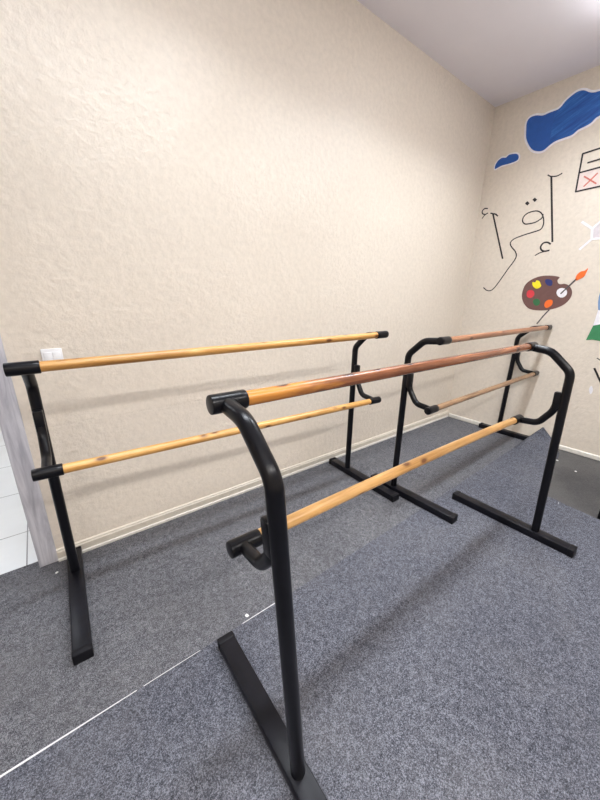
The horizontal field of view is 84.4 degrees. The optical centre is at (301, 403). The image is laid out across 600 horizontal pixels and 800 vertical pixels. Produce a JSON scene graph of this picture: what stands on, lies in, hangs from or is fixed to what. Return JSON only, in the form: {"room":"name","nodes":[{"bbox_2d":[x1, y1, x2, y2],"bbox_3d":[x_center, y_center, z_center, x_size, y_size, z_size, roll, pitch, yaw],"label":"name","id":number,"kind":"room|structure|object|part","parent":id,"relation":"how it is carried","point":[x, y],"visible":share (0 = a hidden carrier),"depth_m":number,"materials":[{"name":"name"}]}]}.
{"room":"dance studio","nodes":[
{"label":"dance studio","id":0,"kind":"room"},
{"bbox_2d":[0,0,494,565],"bbox_3d":[-0.555,-0.665,1.700,5.400,2.888,0.120,-13,22,-36],"label":"wall","id":1,"kind":"structure","parent":0,"point":[175,174],"depth_m":1.67,"materials":[{"name":"beige paint"}]},
{"bbox_2d":[0,335,57,566],"bbox_3d":[-1.599,-0.185,1.006,1.041,2.128,0.128,-13,22,-36],"label":"trim","id":2,"kind":"structure","parent":1,"relation":"attached to","point":[11,422],"depth_m":1.41,"materials":[{"name":"grey wood"}]},
{"bbox_2d":[40,348,63,360],"bbox_3d":[-1.035,-0.190,1.379,0.072,0.076,0.013,-13,22,-36],"label":"light switch","id":3,"kind":"object","parent":1,"relation":"attached to","point":[54,353],"visible":0.52,"depth_m":1.37,"materials":[{"name":"white plastic"}]},
{"bbox_2d":[56,411,448,561],"bbox_3d":[0.223,0.417,2.598,3.496,0.061,0.014,-13,22,-36],"label":"baseboard","id":4,"kind":"structure","parent":1,"relation":"attached to","point":[105,536],"depth_m":2.02,"materials":[{"name":"beige paint"}]},
{"bbox_2d":[0,418,599,574],"bbox_3d":[0.044,0.905,1.361,5.400,0.116,7.300,-13,22,-36],"label":"floor","id":5,"kind":"structure","parent":0,"point":[17,550],"depth_m":2.14,"materials":[{"name":"white tile"}]},
{"bbox_2d":[0,417,522,774],"bbox_3d":[-0.301,0.712,1.759,5.368,0.006,0.875,-13,22,-36],"label":"carpet","id":6,"kind":"object","parent":5,"relation":"on","point":[159,595],"visible":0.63,"depth_m":1.45,"materials":[{"name":"grey carpet"}]},
{"bbox_2d":[3,331,398,665],"bbox_3d":[-0.251,0.185,1.702,1.746,1.034,0.631,-12,21,-34],"label":"ballet barre","id":7,"kind":"object","parent":6,"relation":"on","point":[81,637],"visible":0.96,"depth_m":1.34,"materials":[{"name":"black paint"}]},
{"bbox_2d":[3,360,41,376],"bbox_3d":[-0.875,-0.110,1.040,0.089,0.044,0.043,-12,21,-34],"label":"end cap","id":8,"kind":"object","parent":7,"relation":"attached to","point":[10,369],"depth_m":1.03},
{"bbox_2d":[31,463,63,481],"bbox_3d":[-0.885,0.241,1.157,0.089,0.044,0.043,-12,21,-34],"label":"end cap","id":9,"kind":"object","parent":7,"relation":"attached to","point":[47,470],"depth_m":1.14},
{"bbox_2d":[368,396,380,404],"bbox_3d":[0.460,-0.018,2.089,0.089,0.044,0.043,-12,21,-34],"label":"socket","id":10,"kind":"object","parent":7,"relation":"attached to","point":[372,400],"depth_m":2.07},
{"bbox_2d":[375,331,388,338],"bbox_3d":[0.472,-0.406,1.956,0.089,0.044,0.043,-12,21,-34],"label":"socket","id":11,"kind":"object","parent":7,"relation":"attached to","point":[379,334],"depth_m":1.93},
{"bbox_2d":[370,325,552,523],"bbox_3d":[1.341,-0.031,2.455,1.732,1.028,0.610,-13,22,-37],"label":"ballet barre","id":12,"kind":"object","parent":6,"relation":"on","point":[450,517],"visible":0.9,"depth_m":2.06,"materials":[{"name":"black paint"}]},
{"bbox_2d":[424,405,438,414],"bbox_3d":[0.743,0.036,1.885,0.092,0.043,0.043,-13,22,-37],"label":"socket","id":13,"kind":"object","parent":12,"relation":"attached to","point":[428,410],"depth_m":1.86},
{"bbox_2d":[436,336,451,344],"bbox_3d":[0.759,-0.333,1.759,0.092,0.043,0.043,-13,22,-37],"label":"socket","id":14,"kind":"object","parent":12,"relation":"attached to","point":[445,340],"depth_m":1.74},
{"bbox_2d":[0,427,599,799],"bbox_3d":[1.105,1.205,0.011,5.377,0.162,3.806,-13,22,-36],"label":"carpet","id":15,"kind":"object","parent":5,"relation":"on","point":[438,659],"visible":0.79,"depth_m":1.08,"materials":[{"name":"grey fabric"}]},
{"bbox_2d":[206,342,577,799],"bbox_3d":[0.528,0.341,1.267,1.701,1.020,0.642,-12,22,-35],"label":"ballet barre","id":16,"kind":"object","parent":15,"relation":"on","point":[285,744],"visible":1,"depth_m":0.88,"materials":[{"name":"black paint"}]},
{"bbox_2d":[206,389,248,414],"bbox_3d":[-0.158,-0.003,0.711,0.083,0.043,0.043,-12,22,-35],"label":"end cap","id":17,"kind":"object","parent":16,"relation":"attached to","point":[215,403],"depth_m":0.69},
{"bbox_2d":[226,529,262,558],"bbox_3d":[-0.141,0.348,0.824,0.084,0.044,0.043,-12,22,-35],"label":"end cap","id":18,"kind":"object","parent":16,"relation":"attached to","point":[235,547],"depth_m":0.81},
{"bbox_2d":[511,414,523,424],"bbox_3d":[1.138,0.086,1.749,0.084,0.044,0.043,-12,22,-35],"label":"socket","id":19,"kind":"object","parent":16,"relation":"attached to","point":[519,418],"depth_m":1.72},
{"bbox_2d":[525,342,538,351],"bbox_3d":[1.136,-0.281,1.638,0.083,0.043,0.043,-12,22,-35],"label":"socket","id":20,"kind":"object","parent":16,"relation":"attached to","point":[534,346],"depth_m":1.61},
{"bbox_2d":[357,0,599,106],"bbox_3d":[0.905,-1.505,-0.528,5.640,0.100,4.840,-13,22,-36],"label":"ceiling","id":21,"kind":"structure","parent":0,"point":[505,51],"depth_m":2.05,"materials":[{"name":"paint"}]},
{"bbox_2d":[448,65,599,460],"bbox_3d":[3.035,-0.581,1.584,0.120,2.888,4.720,-13,22,-36],"label":"wall","id":22,"kind":"structure","parent":0,"point":[506,190],"depth_m":2.76,"materials":[{"name":"beige paint"}]},
{"bbox_2d":[494,152,519,169],"bbox_3d":[1.736,-2.050,2.797,0.002,0.099,0.202,-13,22,-36],"label":"cloud","id":23,"kind":"object","parent":22,"relation":"attached to","point":[511,158],"visible":1,"depth_m":2.79,"materials":[{"name":"blue paint"}]},
{"bbox_2d":[482,173,561,290],"bbox_3d":[1.828,-1.428,2.860,0.001,0.868,0.617,-13,22,-36],"label":"painted word","id":24,"kind":"object","parent":22,"relation":"attached to","point":[551,184],"visible":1,"depth_m":2.72,"materials":[{"name":"black paint"}]},
{"bbox_2d":[449,413,599,460],"bbox_3d":[3.010,0.693,1.888,0.012,0.036,4.578,-13,22,-36],"label":"baseboard","id":25,"kind":"structure","parent":22,"relation":"attached to","point":[575,451],"depth_m":2.81,"materials":[{"name":"white paint"}]},
{"bbox_2d":[522,268,587,323],"bbox_3d":[2.045,-0.871,2.731,0.005,0.431,0.416,-13,22,-36],"label":"palette","id":26,"kind":"object","parent":22,"relation":"attached to","point":[541,292],"visible":1,"depth_m":2.74,"materials":[{"name":"brown paint"}]},
{"bbox_3d":[2.115,-0.925,2.620,0.005,0.118,0.089,-13,22,-36],"label":"brush handle","id":27,"kind":"part","parent":26,"relation":"part of","materials":[{"name":"paint"}]},
{"bbox_2d":[524,88,599,153],"bbox_3d":[1.975,-2.104,2.457,0.004,0.346,0.592,-13,22,-36],"label":"cloud","id":28,"kind":"object","parent":22,"relation":"attached to","point":[580,109],"visible":1,"depth_m":2.47,"materials":[{"name":"blue paint"}]},
{"bbox_2d":[575,147,599,191],"bbox_3d":[2.125,-1.692,2.377,0.004,0.270,0.226,-13,22,-36],"label":"box","id":29,"kind":"object","parent":22,"relation":"attached to","point":[587,179],"visible":1,"depth_m":2.42,"materials":[{"name":"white paint"}]},
{"bbox_2d":[579,221,599,249],"bbox_3d":[2.172,-1.250,2.446,0.003,0.206,0.212,-13,22,-36],"label":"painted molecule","id":30,"kind":"object","parent":22,"relation":"attached to","point":[595,230],"visible":1,"depth_m":2.45,"materials":[{"name":"white paint"}]},
{"bbox_2d":[586,295,599,340],"bbox_3d":[2.279,-0.653,2.481,0.002,0.372,0.151,-13,22,-36],"label":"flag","id":31,"kind":"object","parent":22,"relation":"attached to","point":[594,334],"visible":1,"depth_m":2.53,"materials":[{"name":"paint"}]},
{"bbox_2d":[593,358,599,381],"bbox_3d":[2.313,-0.236,2.562,0.001,0.223,0.096,-13,22,-36],"label":"painted strokes","id":32,"kind":"object","parent":22,"relation":"attached to","point":[595,370],"visible":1,"depth_m":2.58,"materials":[{"name":"black paint"}]}
]}

